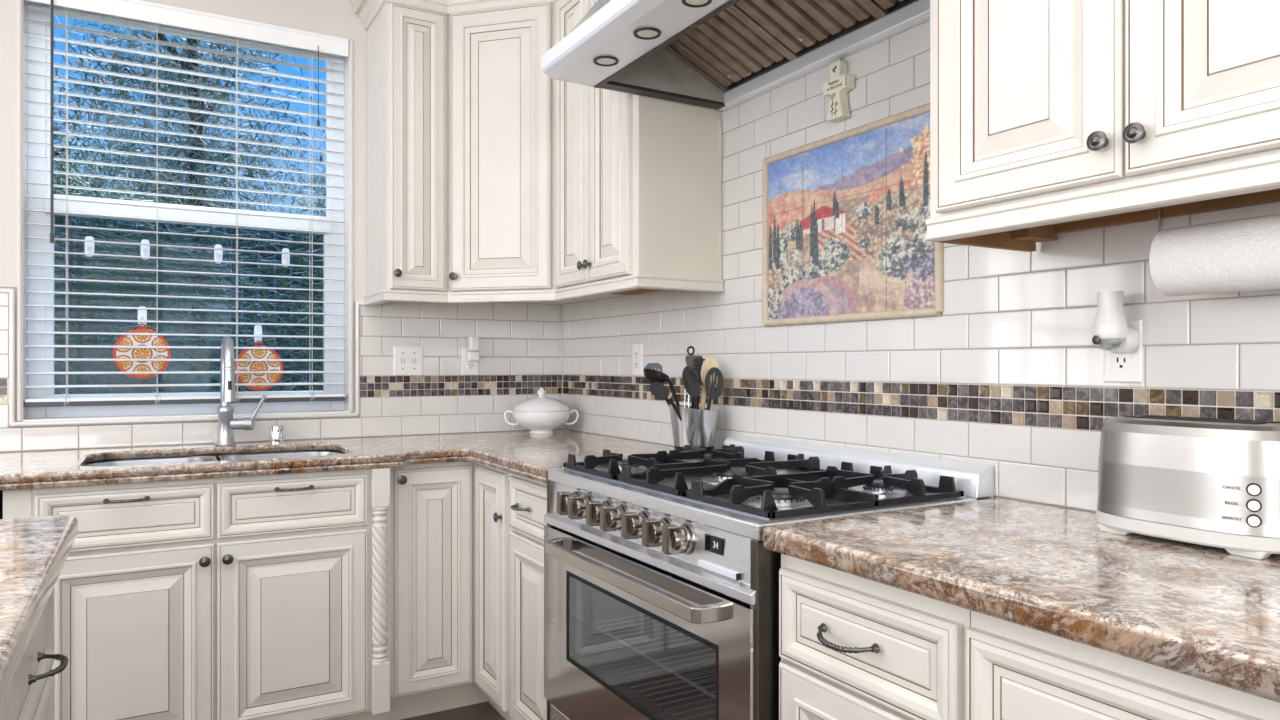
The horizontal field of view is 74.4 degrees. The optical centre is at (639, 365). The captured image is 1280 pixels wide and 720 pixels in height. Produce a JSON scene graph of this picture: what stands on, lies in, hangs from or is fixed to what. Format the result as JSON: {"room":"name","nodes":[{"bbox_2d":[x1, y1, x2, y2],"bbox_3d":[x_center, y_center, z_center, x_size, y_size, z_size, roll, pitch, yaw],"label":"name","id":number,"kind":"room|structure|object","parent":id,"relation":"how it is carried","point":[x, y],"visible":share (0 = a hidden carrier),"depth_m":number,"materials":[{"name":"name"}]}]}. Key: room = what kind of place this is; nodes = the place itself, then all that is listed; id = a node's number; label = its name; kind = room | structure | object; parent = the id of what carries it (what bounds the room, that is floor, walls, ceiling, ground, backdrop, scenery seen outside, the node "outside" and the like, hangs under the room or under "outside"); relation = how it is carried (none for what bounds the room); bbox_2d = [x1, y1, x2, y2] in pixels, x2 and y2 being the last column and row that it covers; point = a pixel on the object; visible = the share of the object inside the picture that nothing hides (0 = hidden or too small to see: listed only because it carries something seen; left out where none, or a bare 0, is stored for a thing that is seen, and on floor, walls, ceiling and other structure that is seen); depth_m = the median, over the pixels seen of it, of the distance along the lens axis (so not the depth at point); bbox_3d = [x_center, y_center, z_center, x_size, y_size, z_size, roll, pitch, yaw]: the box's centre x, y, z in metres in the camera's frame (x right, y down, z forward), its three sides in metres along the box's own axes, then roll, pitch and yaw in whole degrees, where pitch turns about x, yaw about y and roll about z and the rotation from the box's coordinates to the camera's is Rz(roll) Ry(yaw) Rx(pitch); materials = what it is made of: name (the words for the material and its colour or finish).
{"room":"kitchen","nodes":[
{"label":"kitchen","id":0,"kind":"room"},
{"bbox_2d":[0,0,562,455],"bbox_3d":[-2.306,-0.279,2.676,4.750,2.950,0.157,0,0,-30],"label":"wall","id":1,"kind":"structure","parent":0,"point":[520,351],"depth_m":3.30,"materials":[{"name":"white paint"}]},
{"bbox_2d":[0,288,364,426],"bbox_3d":[-2.049,-0.024,2.736,2.255,0.450,0.017,0,0,-30],"label":"trim","id":2,"kind":"structure","parent":1,"relation":"attached to","point":[10,291],"depth_m":2.91,"materials":[{"name":"white ceramic"}]},
{"bbox_2d":[27,2,343,417],"bbox_3d":[-1.633,-0.540,3.119,1.028,1.443,0.056,0,0,-30],"label":"window","id":3,"kind":"structure","parent":1,"relation":"in","point":[37,123],"depth_m":2.99,"materials":[{"name":"white plastic"}]},
{"bbox_2d":[85,236,93,256],"bbox_3d":[-1.921,-0.416,2.942,0.029,0.072,0.028,0,0,-30],"label":"hook","id":4,"kind":"object","parent":3,"relation":"attached to","point":[89,246],"visible":0.8,"depth_m":2.95,"materials":[{"name":"white plastic"}]},
{"bbox_2d":[138,306,146,325],"bbox_3d":[-1.783,-0.176,3.021,0.029,0.072,0.028,0,0,-30],"label":"hook","id":5,"kind":"object","parent":3,"relation":"attached to","point":[142,314],"visible":0.8,"depth_m":3.03,"materials":[{"name":"white plastic"}]},
{"bbox_2d":[113,323,170,378],"bbox_3d":[-1.774,-0.051,3.005,0.178,0.198,0.007,0,0,-30],"label":"disc","id":6,"kind":"object","parent":5,"relation":"hanging from","point":[124,340],"visible":0.88,"depth_m":3.00,"materials":[{"name":"orange"}]},
{"bbox_2d":[141,239,149,258],"bbox_3d":[-1.775,-0.417,3.026,0.029,0.072,0.028,0,0,-30],"label":"hook","id":7,"kind":"object","parent":3,"relation":"attached to","point":[145,250],"visible":0.8,"depth_m":3.03,"materials":[{"name":"white plastic"}]},
{"bbox_2d":[25,0,348,406],"bbox_3d":[-1.587,-0.560,3.034,1.024,1.403,0.077,0,0,-30],"label":"window blind","id":8,"kind":"object","parent":3,"relation":"attached to","point":[157,14],"visible":0.99,"depth_m":2.99,"materials":[{"name":"white plastic"}]},
{"bbox_2d":[214,244,222,263],"bbox_3d":[-1.571,-0.416,3.143,0.029,0.072,0.028,0,0,-30],"label":"hook","id":9,"kind":"object","parent":3,"relation":"attached to","point":[218,254],"visible":0.84,"depth_m":3.15,"materials":[{"name":"white plastic"}]},
{"bbox_2d":[254,325,261,342],"bbox_3d":[-1.453,-0.120,3.212,0.029,0.072,0.028,0,0,-30],"label":"hook","id":10,"kind":"object","parent":3,"relation":"attached to","point":[257,328],"visible":0.84,"depth_m":3.22,"materials":[{"name":"white plastic"}]},
{"bbox_2d":[235,341,282,390],"bbox_3d":[-1.444,0.001,3.196,0.170,0.190,0.007,0,0,-30],"label":"disc","id":11,"kind":"object","parent":10,"relation":"hanging from","point":[247,353],"visible":0.86,"depth_m":3.19,"materials":[{"name":"orange"}]},
{"bbox_2d":[282,248,289,266],"bbox_3d":[-1.368,-0.418,3.260,0.029,0.072,0.028,0,0,-30],"label":"hook","id":12,"kind":"object","parent":3,"relation":"attached to","point":[285,257],"visible":0.78,"depth_m":3.27,"materials":[{"name":"white plastic"}]},
{"bbox_2d":[17,0,353,421],"bbox_3d":[-1.596,-0.540,3.054,1.058,1.450,0.110,0,0,-30],"label":"trim","id":13,"kind":"structure","parent":1,"relation":"attached to","point":[21,8],"depth_m":2.88,"materials":[{"name":"white wood"}]},
{"bbox_2d":[348,0,447,305],"bbox_3d":[-0.907,-0.835,3.175,0.304,1.207,0.379,0,0,-30],"label":"upper cabinet","id":14,"kind":"object","parent":1,"relation":"attached to","point":[407,40],"visible":1,"depth_m":3.09,"materials":[{"name":"paint"}]},
{"bbox_2d":[394,346,422,375],"bbox_3d":[-0.926,-0.017,3.376,0.116,0.117,0.016,0,0,-30],"label":"switch plate","id":15,"kind":"object","parent":1,"relation":"attached to","point":[408,360],"visible":1,"depth_m":3.38,"materials":[{"name":"white plastic"}]},
{"bbox_2d":[462,347,477,374],"bbox_3d":[-0.706,-0.017,3.507,0.072,0.117,0.008,0,0,-30],"label":"wall outlet","id":16,"kind":"object","parent":1,"relation":"attached to","point":[468,367],"visible":0.76,"depth_m":3.50,"materials":[{"name":"white plastic"}]},
{"bbox_2d":[467,362,473,369],"bbox_3d":[-0.705,0.003,3.505,0.033,0.033,0.002,0,0,-30],"label":"socket","id":17,"kind":"object","parent":16,"relation":"attached to","point":[470,365],"depth_m":3.50,"materials":[{"name":"white plastic"}]},
{"bbox_2d":[467,336,478,360],"bbox_3d":[-0.689,-0.070,3.488,0.046,0.104,0.042,0,0,-30],"label":"plug","id":18,"kind":"object","parent":16,"relation":"attached to","point":[473,341],"visible":1,"depth_m":3.47,"materials":[{"name":"white plastic"}]},
{"bbox_2d":[447,0,623,304],"bbox_3d":[-0.463,-0.835,3.267,0.662,1.207,0.662,0,0,-30],"label":"upper cabinet","id":19,"kind":"object","parent":1,"relation":"attached to","point":[501,102],"visible":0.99,"depth_m":3.08,"materials":[{"name":"paint"}]},
{"bbox_2d":[401,701,505,719],"bbox_3d":[-0.718,1.246,-0.074,4.750,0.100,6.600,0,0,-30],"label":"floor","id":20,"kind":"structure","parent":0,"point":[484,710],"depth_m":2.89,"materials":[{"name":"brown wood"}]},
{"bbox_2d":[0,491,2,518],"bbox_3d":[-2.085,0.762,2.289,0.585,0.868,0.679,0,0,-30],"label":"dishwasher","id":21,"kind":"object","parent":20,"relation":"on","point":[1,492],"visible":0.02,"depth_m":2.37,"materials":[{"name":"black"}]},
{"bbox_2d":[0,515,77,719],"bbox_3d":[-1.130,0.739,0.662,1.072,0.914,1.588,0,0,-30],"label":"kitchen island","id":22,"kind":"object","parent":20,"relation":"on","point":[34,551],"visible":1,"depth_m":1.23,"materials":[{"name":"stone"}]},
{"bbox_2d":[3,468,390,719],"bbox_3d":[-1.373,0.760,2.697,0.997,0.872,0.684,0,0,-30],"label":"base cabinet","id":23,"kind":"object","parent":20,"relation":"on","point":[262,597],"visible":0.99,"depth_m":2.44,"materials":[{"name":"paint"}]},
{"bbox_2d":[386,461,512,719],"bbox_3d":[-0.495,0.760,3.080,0.900,0.872,0.900,0,0,-30],"label":"base cabinet","id":24,"kind":"object","parent":20,"relation":"on","point":[450,529],"visible":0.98,"depth_m":2.80,"materials":[{"name":"paint"}]},
{"bbox_2d":[0,429,689,490],"bbox_3d":[-1.125,0.303,2.528,2.548,0.042,1.281,0,0,-30],"label":"countertop","id":25,"kind":"structure","parent":24,"relation":"on","point":[520,453],"depth_m":2.69,"materials":[{"name":"beige stone"}]},
{"bbox_2d":[84,450,344,466],"bbox_3d":[-1.334,0.402,2.704,0.798,0.188,0.500,0,0,-30],"label":"sink","id":26,"kind":"object","parent":25,"relation":"in","point":[301,453],"visible":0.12,"depth_m":2.86,"materials":[{"name":"metal"}]},
{"bbox_2d":[214,336,266,445],"bbox_3d":[-1.382,0.091,2.930,0.164,0.382,0.226,0,0,-30],"label":"kitchen faucet","id":27,"kind":"object","parent":25,"relation":"on","point":[227,424],"visible":1,"depth_m":2.95,"materials":[{"name":"silver metal"}]},
{"bbox_2d":[269,425,284,442],"bbox_3d":[-1.320,0.251,3.067,0.053,0.063,0.053,0,0,-30],"label":"air gap cap","id":28,"kind":"object","parent":25,"relation":"on","point":[276,431],"visible":1,"depth_m":3.05,"materials":[{"name":"silver metal"}]},
{"bbox_2d":[504,387,578,433],"bbox_3d":[-0.407,0.186,3.488,0.232,0.192,0.232,0,0,34],"label":"soup tureen","id":29,"kind":"object","parent":25,"relation":"on","point":[541,414],"visible":1,"depth_m":3.41,"materials":[{"name":"white ceramic"}]},
{"bbox_2d":[513,410,569,433],"bbox_3d":[-0.407,0.234,3.488,0.233,0.096,0.233,0,0,-30],"label":"bowl","id":30,"kind":"object","parent":29,"relation":"on","point":[537,421],"depth_m":3.40,"materials":[{"name":"white ceramic"}]},
{"bbox_2d":[669,404,718,453],"bbox_3d":[0.169,0.202,2.632,0.157,0.160,0.157,0,0,-30],"label":"utensil crock","id":31,"kind":"object","parent":25,"relation":"on","point":[697,428],"visible":0.94,"depth_m":2.57,"materials":[{"name":"silver metal"}]},
{"bbox_2d":[644,363,670,405],"bbox_3d":[0.083,0.116,2.662,0.143,0.246,0.015,0,0,7],"label":"slotted turner","id":32,"kind":"object","parent":31,"relation":"in","point":[654,366],"visible":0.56,"depth_m":2.66,"materials":[{"name":"black plastic"}]},
{"bbox_2d":[643,369,679,405],"bbox_3d":[0.076,0.122,2.619,0.138,0.222,0.079,0,0,-22],"label":"ladle","id":33,"kind":"object","parent":31,"relation":"in","point":[652,375],"visible":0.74,"depth_m":2.61,"materials":[{"name":"black plastic"}]},
{"bbox_2d":[643,369,668,383],"bbox_3d":[0.051,0.035,2.608,0.083,0.050,0.079,0,0,-30],"label":"bowl","id":34,"kind":"object","parent":33,"relation":"on","point":[652,375],"depth_m":2.61,"materials":[{"name":"black"}]},
{"bbox_2d":[649,382,681,420],"bbox_3d":[0.099,0.142,2.572,0.141,0.183,0.014,0,0,-8],"label":"serving spoon","id":35,"kind":"object","parent":31,"relation":"in","point":[657,389],"visible":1,"depth_m":2.56,"materials":[{"name":"black plastic"}]},
{"bbox_2d":[683,390,689,407],"bbox_3d":[0.151,0.154,2.635,0.030,0.166,0.011,0,0,16],"label":"tongs","id":36,"kind":"object","parent":31,"relation":"in","point":[685,391],"visible":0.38,"depth_m":2.63,"materials":[{"name":"silver metal"}]},
{"bbox_2d":[682,366,699,408],"bbox_3d":[0.156,0.117,2.595,0.055,0.229,0.020,0,0,-6],"label":"spoon","id":37,"kind":"object","parent":31,"relation":"in","point":[690,379],"visible":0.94,"depth_m":2.59,"materials":[{"name":"black plastic"}]},
{"bbox_2d":[685,346,702,408],"bbox_3d":[0.172,0.088,2.668,0.057,0.298,0.016,0,0,11],"label":"spatula","id":38,"kind":"object","parent":31,"relation":"in","point":[690,357],"visible":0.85,"depth_m":2.67,"materials":[{"name":"black plastic"}]},
{"bbox_2d":[694,358,704,408],"bbox_3d":[0.187,0.106,2.655,0.037,0.260,0.019,0,0,0],"label":"server","id":39,"kind":"object","parent":31,"relation":"in","point":[698,363],"visible":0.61,"depth_m":2.65,"materials":[{"name":"black plastic"}]},
{"bbox_2d":[700,357,717,409],"bbox_3d":[0.210,0.104,2.632,0.070,0.262,0.015,0,0,-3],"label":"wooden spoon","id":40,"kind":"object","parent":31,"relation":"in","point":[710,362],"visible":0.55,"depth_m":2.63,"materials":[{"name":"brown wood"}]},
{"bbox_2d":[705,367,723,409],"bbox_3d":[0.225,0.119,2.606,0.067,0.226,0.015,0,0,6],"label":"slotted spoon","id":41,"kind":"object","parent":31,"relation":"in","point":[719,387],"visible":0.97,"depth_m":2.60,"materials":[{"name":"black plastic"}]},
{"bbox_2d":[509,474,546,719],"bbox_3d":[-0.075,0.760,2.598,0.644,0.872,0.350,0,0,-30],"label":"base cabinet","id":42,"kind":"object","parent":20,"relation":"on","point":[527,497],"visible":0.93,"depth_m":2.48,"materials":[{"name":"paint"}]},
{"bbox_2d":[544,435,993,719],"bbox_3d":[0.228,0.706,2.034,0.697,0.982,0.920,0,0,-30],"label":"gas range","id":43,"kind":"object","parent":20,"relation":"on","point":[661,582],"visible":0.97,"depth_m":1.90,"materials":[{"name":"grey metal"}]},
{"bbox_2d":[544,525,754,719],"bbox_3d":[0.186,0.664,2.010,0.600,0.464,0.908,0,0,-30],"label":"oven","id":44,"kind":"object","parent":43,"relation":"in","point":[628,636],"depth_m":2.06,"materials":[{"name":"grey metal"}]},
{"bbox_2d":[548,468,976,540],"bbox_3d":[0.250,0.297,2.047,0.628,0.030,0.920,0,0,-30],"label":"cooktop","id":45,"kind":"object","parent":43,"relation":"in","point":[727,520],"depth_m":1.76,"materials":[{"name":"metal"}]},
{"bbox_2d":[779,554,970,719],"bbox_3d":[0.581,0.760,1.458,0.648,0.872,0.400,0,0,-30],"label":"base cabinet","id":46,"kind":"object","parent":20,"relation":"on","point":[851,647],"visible":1,"depth_m":1.30,"materials":[{"name":"paint"}]},
{"bbox_2d":[966,611,1279,719],"bbox_3d":[0.851,0.760,0.991,0.648,0.872,0.676,0,0,-30],"label":"base cabinet","id":47,"kind":"object","parent":20,"relation":"on","point":[1014,671],"visible":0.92,"depth_m":1.01,"materials":[{"name":"paint"}]},
{"bbox_2d":[763,498,1279,702],"bbox_3d":[0.782,0.302,1.131,0.643,0.040,1.188,0,0,-30],"label":"countertop","id":48,"kind":"structure","parent":47,"relation":"on","point":[1211,614],"depth_m":1.14,"materials":[{"name":"beige stone"}]},
{"bbox_2d":[1096,415,1279,559],"bbox_3d":[0.908,0.185,1.351,0.178,0.196,0.329,0,0,-29],"label":"toaster","id":49,"kind":"object","parent":48,"relation":"on","point":[1214,482],"visible":1,"depth_m":1.29,"materials":[{"name":"metal"}]},
{"bbox_2d":[563,0,1279,512],"bbox_3d":[1.285,-0.279,1.056,0.150,2.950,6.555,0,0,-30],"label":"wall","id":50,"kind":"structure","parent":0,"point":[1009,376],"depth_m":1.96,"materials":[{"name":"white tile"}]},
{"bbox_2d":[632,344,642,375],"bbox_3d":[-0.011,-0.020,3.142,0.008,0.117,0.072,0,0,-30],"label":"wall outlet","id":51,"kind":"object","parent":50,"relation":"attached to","point":[637,349],"visible":1,"depth_m":3.13,"materials":[{"name":"white plastic"}]},
{"bbox_2d":[634,350,638,359],"bbox_3d":[-0.013,-0.039,3.141,0.002,0.037,0.033,0,0,-30],"label":"socket","id":52,"kind":"object","parent":51,"relation":"attached to","point":[636,352],"depth_m":3.14,"materials":[{"name":"white plastic"}]},
{"bbox_2d":[634,360,638,369],"bbox_3d":[-0.013,0.000,3.141,0.002,0.037,0.033,0,0,-30],"label":"socket","id":53,"kind":"object","parent":51,"relation":"attached to","point":[636,362],"depth_m":3.14,"materials":[{"name":"white plastic"}]},
{"bbox_2d":[554,0,723,300],"bbox_3d":[-0.036,-0.775,2.842,0.349,1.087,0.606,0,0,-30],"label":"upper cabinet","id":54,"kind":"object","parent":50,"relation":"attached to","point":[638,179],"visible":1,"depth_m":2.64,"materials":[{"name":"paint"}]},
{"bbox_2d":[541,0,929,110],"bbox_3d":[0.262,-1.276,2.049,0.626,0.951,1.070,0,0,-30],"label":"range hood","id":55,"kind":"object","parent":50,"relation":"attached to","point":[690,52],"visible":1,"depth_m":2.23,"materials":[{"name":"metal"}]},
{"bbox_2d":[823,58,854,122],"bbox_3d":[0.517,-0.722,2.198,0.032,0.162,0.092,0,0,-30],"label":"wall cross","id":56,"kind":"object","parent":50,"relation":"attached to","point":[840,82],"visible":1,"depth_m":2.18,"materials":[{"name":"beige ceramic"}]},
{"bbox_2d":[762,103,943,326],"bbox_3d":[0.529,-0.361,2.210,0.021,0.497,0.653,0,0,-30],"label":"tile mural","id":57,"kind":"object","parent":50,"relation":"attached to","point":[845,214],"visible":0.96,"depth_m":2.18,"materials":[{"name":"tile"}]},
{"bbox_2d":[925,0,1279,251],"bbox_3d":[0.843,-0.775,1.319,0.349,1.088,0.752,0,0,-30],"label":"upper cabinet","id":58,"kind":"object","parent":50,"relation":"attached to","point":[1048,118],"visible":1,"depth_m":1.31,"materials":[{"name":"paint"}]},
{"bbox_2d":[1159,207,1163,230],"bbox_3d":[0.946,-0.218,1.279,0.014,0.117,0.320,0,0,-30],"label":"paper towel holder","id":59,"kind":"object","parent":58,"relation":"attached to","point":[1161,209],"visible":0.02,"depth_m":1.41,"materials":[{"name":"grey metal"}]},
{"bbox_2d":[1149,214,1279,296],"bbox_3d":[0.946,-0.170,1.279,0.112,0.112,0.280,0,0,-30],"label":"paper towel roll","id":60,"kind":"object","parent":59,"relation":"on","point":[1237,255],"visible":1,"depth_m":1.29,"materials":[{"name":"white paper"}]},
{"bbox_2d":[1104,319,1142,382],"bbox_3d":[0.897,-0.026,1.569,0.008,0.117,0.072,0,0,-30],"label":"wall outlet","id":61,"kind":"object","parent":50,"relation":"attached to","point":[1118,368],"visible":0.52,"depth_m":1.56,"materials":[{"name":"white plastic"}]},
{"bbox_2d":[1092,291,1139,353],"bbox_3d":[0.865,-0.077,1.543,0.075,0.113,0.058,0,0,-21],"label":"night light","id":62,"kind":"object","parent":61,"relation":"attached to","point":[1111,329],"visible":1,"depth_m":1.52,"materials":[{"name":"white plastic"}]},
{"bbox_2d":[1092,291,1128,345],"bbox_3d":[0.859,-0.085,1.540,0.058,0.098,0.058,0,0,-30],"label":"shade","id":63,"kind":"object","parent":62,"relation":"attached to","point":[1110,327],"depth_m":1.52,"materials":[{"name":"white plastic"}]},
{"bbox_2d":[1112,353,1130,371],"bbox_3d":[0.895,-0.006,1.568,0.002,0.037,0.033,0,0,-30],"label":"socket","id":64,"kind":"object","parent":61,"relation":"attached to","point":[1120,362],"depth_m":1.57,"materials":[{"name":"white plastic"}]},
{"label":"outside","id":65,"kind":"structure","parent":0,"visible":0},
{"bbox_3d":[-4.257,1.356,8.506,16.000,0.280,11.800,0,0,-30],"label":"ground","id":66,"kind":"structure","parent":65,"visible":0},
{"bbox_2d":[54,43,212,393],"bbox_3d":[-6.617,-1.232,8.508,4.326,4.932,3.322,0,0,-30],"label":"conifer tree","id":67,"kind":"object","parent":66,"relation":"on","point":[59,151],"visible":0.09,"depth_m":8.78,"materials":[{"name":"green plant"}]},
{"bbox_2d":[54,15,325,391],"bbox_3d":[-3.555,-1.601,6.724,2.110,5.639,2.395,0,0,17],"label":"conifer tree","id":68,"kind":"object","parent":66,"relation":"on","point":[193,54],"visible":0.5,"depth_m":6.53,"materials":[{"name":"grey plant"}]},
{"bbox_2d":[54,109,325,393],"bbox_3d":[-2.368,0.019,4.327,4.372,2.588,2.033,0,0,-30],"label":"hedge","id":69,"kind":"object","parent":66,"relation":"on","point":[107,340],"visible":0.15,"depth_m":4.21,"materials":[{"name":"green plant"}]},
{"bbox_2d":[233,119,325,390],"bbox_3d":[-3.017,-1.034,10.423,3.412,4.795,3.373,0,0,16],"label":"conifer tree","id":70,"kind":"object","parent":66,"relation":"on","point":[319,178],"visible":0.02,"depth_m":9.88,"materials":[{"name":"green plant"}]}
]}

